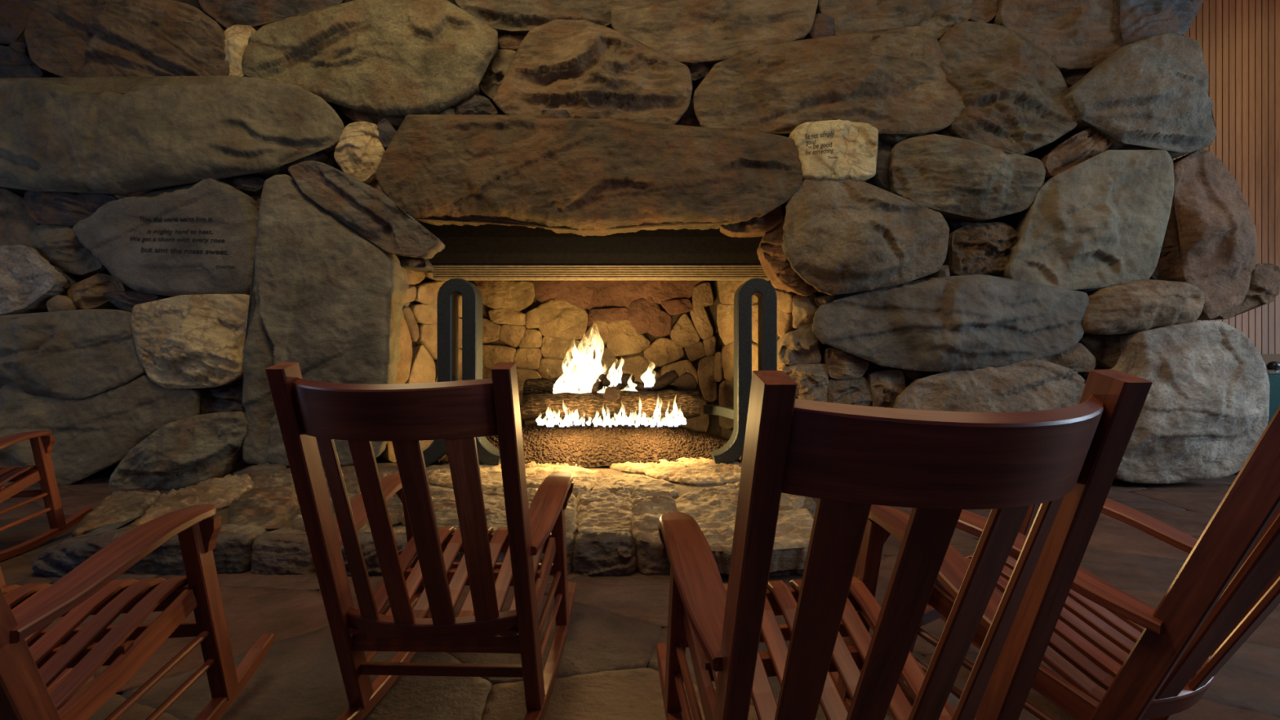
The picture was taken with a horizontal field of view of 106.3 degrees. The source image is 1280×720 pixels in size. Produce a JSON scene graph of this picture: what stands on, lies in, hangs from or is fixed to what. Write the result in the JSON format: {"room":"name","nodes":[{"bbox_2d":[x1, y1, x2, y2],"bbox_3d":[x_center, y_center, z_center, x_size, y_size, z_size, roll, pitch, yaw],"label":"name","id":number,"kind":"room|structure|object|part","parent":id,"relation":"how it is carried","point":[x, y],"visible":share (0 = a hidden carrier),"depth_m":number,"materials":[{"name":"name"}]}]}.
{"room":"lodge lobby","nodes":[
{"label":"lodge lobby","id":0,"kind":"room"},
{"bbox_2d":[0,0,1279,489],"bbox_3d":[-1.112,-1.639,4.697,13.775,5.738,1.606,0,0,0],"label":"wall","id":1,"kind":"structure","parent":0,"point":[988,206],"depth_m":4.14,"materials":[{"name":"stone"}]},
{"bbox_2d":[375,254,799,462],"bbox_3d":[-0.447,-0.158,4.946,4.036,2.500,1.309,0,0,0],"label":"firebox","id":2,"kind":"object","parent":1,"relation":"in","point":[682,326],"visible":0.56,"depth_m":5.38,"materials":[{"name":"stone"}]},
{"bbox_3d":[-2.251,-0.158,4.952,0.120,2.500,1.075,0,0,17],"label":"panel","id":3,"kind":"part","parent":2,"relation":"part of","materials":[{"name":"beige stone"}]},
{"bbox_3d":[-0.555,-0.158,5.530,2.990,2.500,0.120,0,0,0],"label":"panel","id":4,"kind":"part","parent":2,"relation":"part of","materials":[{"name":"beige stone"}]},
{"bbox_2d":[415,203,783,280],"bbox_3d":[-0.410,-1.151,4.470,3.420,0.777,0.260,0,0,0],"label":"hood","id":5,"kind":"object","parent":2,"relation":"attached to","point":[488,251],"visible":0.48,"depth_m":4.46,"materials":[{"name":"metal"}]},
{"bbox_3d":[1.250,-0.158,4.963,0.120,2.500,1.160,0,0,-27],"label":"panel","id":6,"kind":"part","parent":2,"relation":"part of","materials":[{"name":"beige stone"}]},
{"bbox_2d":[0,471,1279,719],"bbox_3d":[0.500,1.152,2.700,17.000,0.120,7.800,0,0,0],"label":"floor","id":7,"kind":"structure","parent":0,"point":[608,669],"depth_m":1.83,"materials":[{"name":"stone"}]},
{"bbox_2d":[0,430,93,561],"bbox_3d":[-3.741,0.549,2.557,0.672,1.079,1.062,0,-1,-12],"label":"rocking chair","id":8,"kind":"object","parent":7,"relation":"on","point":[23,477],"visible":0.98,"depth_m":2.80,"materials":[{"name":"brown wood"}]},
{"bbox_3d":[-3.785,0.674,2.772,0.500,0.068,0.024,0,-1,-12],"label":"rail","id":9,"kind":"part","parent":8,"relation":"part of","materials":[{"name":"brown wood"}]},
{"bbox_3d":[-3.497,0.735,2.621,0.022,0.178,0.426,0,-1,-12],"label":"rail","id":10,"kind":"part","parent":8,"relation":"part of","materials":[{"name":"brown wood"}]},
{"bbox_3d":[-3.458,0.471,2.607,0.098,0.120,0.483,0,-1,-12],"label":"armrest","id":11,"kind":"part","parent":8,"relation":"part of","materials":[{"name":"brown wood"}]},
{"bbox_3d":[-3.528,0.735,2.863,0.045,0.598,0.183,0,-1,-12],"label":"leg","id":12,"kind":"part","parent":8,"relation":"part of","materials":[{"name":"brown wood"}]},
{"bbox_2d":[0,503,275,719],"bbox_3d":[-1.498,0.550,1.115,0.672,1.079,1.062,0,0,-7],"label":"rocking chair","id":13,"kind":"object","parent":7,"relation":"on","point":[41,668],"visible":1,"depth_m":1.19,"materials":[{"name":"brown wood"}]},
{"bbox_3d":[-1.796,0.731,1.340,0.045,0.598,0.183,0,0,-7],"label":"leg","id":14,"kind":"part","parent":13,"relation":"part of","materials":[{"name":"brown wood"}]},
{"bbox_3d":[-1.203,0.529,0.892,0.045,1.038,0.380,0,0,-7],"label":"post","id":15,"kind":"part","parent":13,"relation":"part of","materials":[{"name":"brown wood"}]},
{"bbox_3d":[-1.502,0.717,1.148,0.500,0.048,0.024,0,0,-7],"label":"rail","id":16,"kind":"part","parent":13,"relation":"part of","materials":[{"name":"brown wood"}]},
{"bbox_3d":[-1.524,0.671,1.335,0.500,0.068,0.024,0,0,-7],"label":"rail","id":17,"kind":"part","parent":13,"relation":"part of","materials":[{"name":"brown wood"}]},
{"bbox_3d":[-1.212,0.471,1.139,0.098,0.120,0.483,0,0,-7],"label":"armrest","id":18,"kind":"part","parent":13,"relation":"part of","materials":[{"name":"brown wood"}]},
{"bbox_3d":[-1.250,0.735,1.160,0.022,0.178,0.426,0,0,-7],"label":"rail","id":19,"kind":"part","parent":13,"relation":"part of","materials":[{"name":"brown wood"}]},
{"bbox_3d":[-1.260,0.731,1.403,0.045,0.598,0.183,0,0,-7],"label":"leg","id":20,"kind":"part","parent":13,"relation":"part of","materials":[{"name":"brown wood"}]},
{"bbox_2d":[265,362,576,719],"bbox_3d":[-0.579,0.549,1.555,0.672,1.079,1.062,0,-1,1],"label":"rocking chair","id":21,"kind":"object","parent":7,"relation":"on","point":[459,412],"visible":1,"depth_m":1.26,"materials":[{"name":"brown wood"}]},
{"bbox_3d":[-0.852,0.526,1.307,0.045,1.038,0.380,0,-1,1],"label":"post","id":22,"kind":"part","parent":21,"relation":"part of","materials":[{"name":"brown wood"}]},
{"bbox_3d":[-0.866,0.471,1.554,0.098,0.120,0.483,0,-1,1],"label":"armrest","id":23,"kind":"part","parent":21,"relation":"part of","materials":[{"name":"brown wood"}]},
{"bbox_3d":[-0.830,0.735,1.575,0.022,0.178,0.426,0,-1,1],"label":"rail","id":24,"kind":"part","parent":21,"relation":"part of","materials":[{"name":"brown wood"}]},
{"bbox_3d":[-0.590,0.113,1.125,0.492,0.142,0.161,0,-1,1],"label":"rail","id":25,"kind":"part","parent":21,"relation":"part of","materials":[{"name":"brown wood"}]},
{"bbox_3d":[-0.842,0.734,1.819,0.045,0.598,0.183,0,-1,1],"label":"leg","id":26,"kind":"part","parent":21,"relation":"part of","materials":[{"name":"brown wood"}]},
{"bbox_3d":[-0.584,0.735,1.337,0.492,0.063,0.091,0,-1,1],"label":"rail","id":27,"kind":"part","parent":21,"relation":"part of","materials":[{"name":"brown wood"}]},
{"bbox_3d":[-0.583,0.815,1.391,0.500,0.052,0.024,0,-1,1],"label":"rail","id":28,"kind":"part","parent":21,"relation":"part of","materials":[{"name":"brown wood"}]},
{"bbox_3d":[-0.578,0.718,1.587,0.500,0.048,0.024,0,-1,1],"label":"rail","id":29,"kind":"part","parent":21,"relation":"part of","materials":[{"name":"brown wood"}]},
{"bbox_3d":[-0.573,0.674,1.775,0.500,0.068,0.024,0,-1,1],"label":"rail","id":30,"kind":"part","parent":21,"relation":"part of","materials":[{"name":"brown wood"}]},
{"bbox_3d":[-0.318,0.526,1.293,0.045,1.038,0.380,0,-1,1],"label":"post","id":31,"kind":"part","parent":21,"relation":"part of","materials":[{"name":"brown wood"}]},
{"bbox_3d":[-0.326,0.735,1.562,0.022,0.178,0.426,0,-1,1],"label":"rail","id":32,"kind":"part","parent":21,"relation":"part of","materials":[{"name":"brown wood"}]},
{"bbox_3d":[-0.292,0.471,1.539,0.098,0.120,0.483,0,-1,1],"label":"armrest","id":33,"kind":"part","parent":21,"relation":"part of","materials":[{"name":"brown wood"}]},
{"bbox_3d":[-0.302,0.734,1.805,0.045,0.598,0.183,0,-1,1],"label":"leg","id":34,"kind":"part","parent":21,"relation":"part of","materials":[{"name":"brown wood"}]},
{"bbox_2d":[31,457,816,577],"bbox_3d":[-1.061,1.005,3.915,5.006,0.312,3.255,0,0,0],"label":"hearth","id":35,"kind":"object","parent":7,"relation":"on","point":[613,513],"visible":0.41,"depth_m":2.77,"materials":[{"name":"grey stone"}]},
{"bbox_2d":[422,278,520,466],"bbox_3d":[-1.542,0.114,4.483,0.740,1.611,0.897,0,0,0],"label":"andiron","id":36,"kind":"object","parent":35,"relation":"on","point":[449,293],"visible":0.63,"depth_m":4.04,"materials":[{"name":"metal"}]},
{"bbox_2d":[428,422,742,467],"bbox_3d":[-0.425,0.794,4.708,3.250,0.280,1.103,0,0,0],"label":"rock bed","id":37,"kind":"object","parent":35,"relation":"on","point":[591,446],"visible":0.59,"depth_m":4.46,"materials":[{"name":"brown gravel"}]},
{"bbox_2d":[522,377,604,395],"bbox_3d":[-0.741,0.320,4.926,0.881,0.292,0.255,0,0,0],"label":"log","id":38,"kind":"object","parent":37,"relation":"on","point":[538,385],"visible":0.27,"depth_m":4.82,"materials":[{"name":"brown wood"}]},
{"bbox_2d":[552,325,607,393],"bbox_3d":[-0.595,0.019,4.865,0.569,0.818,0.324,0,0,-9],"label":"fire","id":39,"kind":"object","parent":38,"relation":"on","point":[579,371],"visible":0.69,"depth_m":4.79,"materials":[{"name":"white"}]},
{"bbox_2d":[520,389,700,422],"bbox_3d":[-0.278,0.446,4.651,1.704,0.299,0.308,-1,0,0],"label":"log","id":40,"kind":"object","parent":37,"relation":"on","point":[533,406],"visible":0.81,"depth_m":4.53,"materials":[{"name":"brown wood"}]},
{"bbox_2d":[591,373,607,392],"bbox_3d":[-0.410,0.241,4.718,0.131,0.213,0.244,0,0,19],"label":"log","id":41,"kind":"object","parent":40,"relation":"on","point":[597,386],"visible":0.7,"depth_m":4.72,"materials":[{"name":"brown wood"}]},
{"bbox_2d":[603,386,621,402],"bbox_3d":[-0.259,0.334,4.675,0.165,0.167,0.358,0,0,0],"label":"log","id":42,"kind":"object","parent":40,"relation":"on","point":[611,394],"visible":0.74,"depth_m":4.50,"materials":[{"name":"brown wood"}]},
{"bbox_2d":[621,373,635,389],"bbox_3d":[-0.142,0.220,4.800,0.174,0.175,0.172,0,0,3],"label":"log","id":43,"kind":"object","parent":42,"relation":"on","point":[624,378],"visible":0.56,"depth_m":4.73,"materials":[{"name":"brown wood"}]},
{"bbox_2d":[601,378,626,390],"bbox_3d":[-0.254,0.250,4.706,0.240,0.140,0.082,0,0,9],"label":"log","id":44,"kind":"object","parent":40,"relation":"on","point":[606,382],"visible":0.66,"depth_m":4.68,"materials":[{"name":"brown wood"}]},
{"bbox_2d":[596,358,655,393],"bbox_3d":[-0.132,0.159,4.667,0.568,0.398,0.152,0,0,-3],"label":"fire","id":45,"kind":"object","parent":40,"relation":"on","point":[615,378],"visible":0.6,"depth_m":4.67,"materials":[{"name":"white"}]},
{"bbox_2d":[632,381,649,391],"bbox_3d":[0.003,0.285,4.724,0.190,0.151,0.127,0,0,32],"label":"log","id":46,"kind":"object","parent":40,"relation":"on","point":[640,386],"visible":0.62,"depth_m":4.67,"materials":[{"name":"brown wood"}]},
{"bbox_2d":[648,369,678,391],"bbox_3d":[0.207,0.238,4.802,0.394,0.276,0.126,0,0,-27],"label":"log","id":47,"kind":"object","parent":40,"relation":"on","point":[667,379],"visible":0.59,"depth_m":4.77,"materials":[{"name":"brown wood"}]},
{"bbox_2d":[535,395,686,427],"bbox_3d":[-0.270,0.471,4.496,1.416,0.321,0.092,0,0,0],"label":"fire","id":48,"kind":"object","parent":37,"relation":"on","point":[677,420],"visible":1,"depth_m":4.49,"materials":[{"name":"white"}]},
{"bbox_2d":[644,383,697,391],"bbox_3d":[0.195,0.368,4.950,0.812,0.267,0.234,0,0,-2],"label":"log","id":49,"kind":"object","parent":37,"relation":"on","point":[670,386],"visible":0.02,"depth_m":4.88,"materials":[{"name":"brown wood"}]},
{"bbox_2d":[673,372,697,391],"bbox_3d":[0.467,0.272,4.931,0.257,0.301,0.410,0,0,4],"label":"log","id":50,"kind":"object","parent":49,"relation":"on","point":[686,381],"visible":0.59,"depth_m":4.74,"materials":[{"name":"brown wood"}]},
{"bbox_2d":[521,419,664,426],"bbox_3d":[-0.500,0.743,4.937,1.640,0.324,0.494,0,0,0],"label":"grate","id":51,"kind":"object","parent":35,"relation":"on","point":[522,420],"visible":0.03,"depth_m":5.14,"materials":[{"name":"black metal"}]},
{"bbox_2d":[702,277,777,464],"bbox_3d":[0.987,0.114,4.483,0.740,1.611,0.897,0,0,0],"label":"andiron","id":52,"kind":"object","parent":35,"relation":"on","point":[766,293],"visible":0.65,"depth_m":4.04,"materials":[{"name":"metal"}]},
{"bbox_2d":[656,369,1152,719],"bbox_3d":[0.401,0.550,1.107,0.672,1.079,1.062,0,1,-6],"label":"rocking chair","id":53,"kind":"object","parent":7,"relation":"on","point":[859,462],"visible":1,"depth_m":0.73,"materials":[{"name":"brown wood"}]},
{"bbox_3d":[0.104,0.728,1.336,0.045,0.598,0.183,0,1,-6],"label":"leg","id":54,"kind":"part","parent":53,"relation":"part of","materials":[{"name":"brown wood"}]},
{"bbox_3d":[0.117,0.472,1.064,0.098,0.120,0.483,0,1,-6],"label":"armrest","id":55,"kind":"part","parent":53,"relation":"part of","materials":[{"name":"brown wood"}]},
{"bbox_3d":[0.149,0.735,1.097,0.022,0.178,0.426,0,1,-6],"label":"rail","id":56,"kind":"part","parent":53,"relation":"part of","materials":[{"name":"brown wood"}]},
{"bbox_3d":[0.164,0.532,0.823,0.045,1.038,0.380,0,1,-6],"label":"post","id":57,"kind":"part","parent":53,"relation":"part of","materials":[{"name":"brown wood"}]},
{"bbox_3d":[0.397,0.717,1.142,0.500,0.048,0.024,0,1,-6],"label":"rail","id":58,"kind":"part","parent":53,"relation":"part of","materials":[{"name":"brown wood"}]},
{"bbox_3d":[0.377,0.669,1.329,0.500,0.068,0.024,0,1,-6],"label":"rail","id":59,"kind":"part","parent":53,"relation":"part of","materials":[{"name":"brown wood"}]},
{"bbox_3d":[0.641,0.728,1.396,0.045,0.598,0.183,0,1,-6],"label":"leg","id":60,"kind":"part","parent":53,"relation":"part of","materials":[{"name":"brown wood"}]},
{"bbox_3d":[0.650,0.735,1.153,0.022,0.178,0.426,0,1,-6],"label":"rail","id":61,"kind":"part","parent":53,"relation":"part of","materials":[{"name":"brown wood"}]},
{"bbox_3d":[0.688,0.472,1.128,0.098,0.120,0.483,0,1,-6],"label":"armrest","id":62,"kind":"part","parent":53,"relation":"part of","materials":[{"name":"brown wood"}]},
{"bbox_3d":[0.450,0.124,0.668,0.492,0.142,0.161,0,1,-6],"label":"rail","id":63,"kind":"part","parent":53,"relation":"part of","materials":[{"name":"brown wood"}]},
{"bbox_3d":[0.695,0.532,0.882,0.045,1.038,0.380,0,1,-6],"label":"post","id":64,"kind":"part","parent":53,"relation":"part of","materials":[{"name":"brown wood"}]},
{"bbox_2d":[842,405,1279,719],"bbox_3d":[1.160,0.556,1.311,0.672,1.066,1.076,0,0,-29],"label":"rocking chair","id":65,"kind":"object","parent":7,"relation":"on","point":[1170,655],"visible":0.56,"depth_m":0.99,"materials":[{"name":"brown wood"}]},
{"bbox_3d":[0.800,0.723,1.408,0.045,0.598,0.183,0,2,-29],"label":"leg","id":66,"kind":"part","parent":65,"relation":"part of","materials":[{"name":"brown wood"}]},
{"bbox_3d":[1.055,0.664,1.503,0.500,0.068,0.024,0,2,-29],"label":"rail","id":67,"kind":"part","parent":65,"relation":"part of","materials":[{"name":"brown wood"}]},
{"bbox_3d":[0.932,0.734,1.203,0.022,0.178,0.426,0,2,-29],"label":"rail","id":68,"kind":"part","parent":65,"relation":"part of","materials":[{"name":"brown wood"}]},
{"bbox_3d":[1.274,0.723,1.667,0.045,0.598,0.183,0,2,-29],"label":"leg","id":69,"kind":"part","parent":65,"relation":"part of","materials":[{"name":"brown wood"}]},
{"bbox_3d":[0.917,0.472,1.156,0.098,0.120,0.483,0,2,-29],"label":"armrest","id":70,"kind":"part","parent":65,"relation":"part of","materials":[{"name":"brown wood"}]},
{"bbox_3d":[1.421,0.472,1.432,0.098,0.120,0.483,0,2,-29],"label":"armrest","id":71,"kind":"part","parent":65,"relation":"part of","materials":[{"name":"brown wood"}]},
{"bbox_3d":[1.264,0.745,1.121,0.492,0.063,0.091,0,2,-29],"label":"rail","id":72,"kind":"part","parent":65,"relation":"part of","materials":[{"name":"brown wood"}]},
{"bbox_3d":[1.052,0.537,0.952,0.045,1.038,0.380,0,2,-29],"label":"post","id":73,"kind":"part","parent":65,"relation":"part of","materials":[{"name":"brown wood"}]},
{"bbox_3d":[1.520,0.537,1.208,0.045,1.038,0.380,0,2,-29],"label":"post","id":74,"kind":"part","parent":65,"relation":"part of","materials":[{"name":"brown wood"}]},
{"bbox_2d":[1260,354,1279,426],"bbox_3d":[6.721,0.513,4.846,0.782,1.158,1.928,0,0,44],"label":"stand","id":75,"kind":"object","parent":7,"relation":"on","point":[1272,362],"visible":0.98,"depth_m":4.42,"materials":[{"name":"green paint"}]},
{"bbox_3d":[6.058,0.057,4.587,0.092,0.092,0.092,0,0,0],"label":"knob","id":76,"kind":"part","parent":75,"relation":"part of","materials":[{"name":"black metal"}]},
{"bbox_2d":[1173,0,1279,354],"bbox_3d":[7.200,-1.708,5.825,4.800,5.600,0.150,0,0,0],"label":"wall","id":77,"kind":"structure","parent":0,"point":[1239,40],"depth_m":5.75,"materials":[{"name":"brown wood"}]}
]}

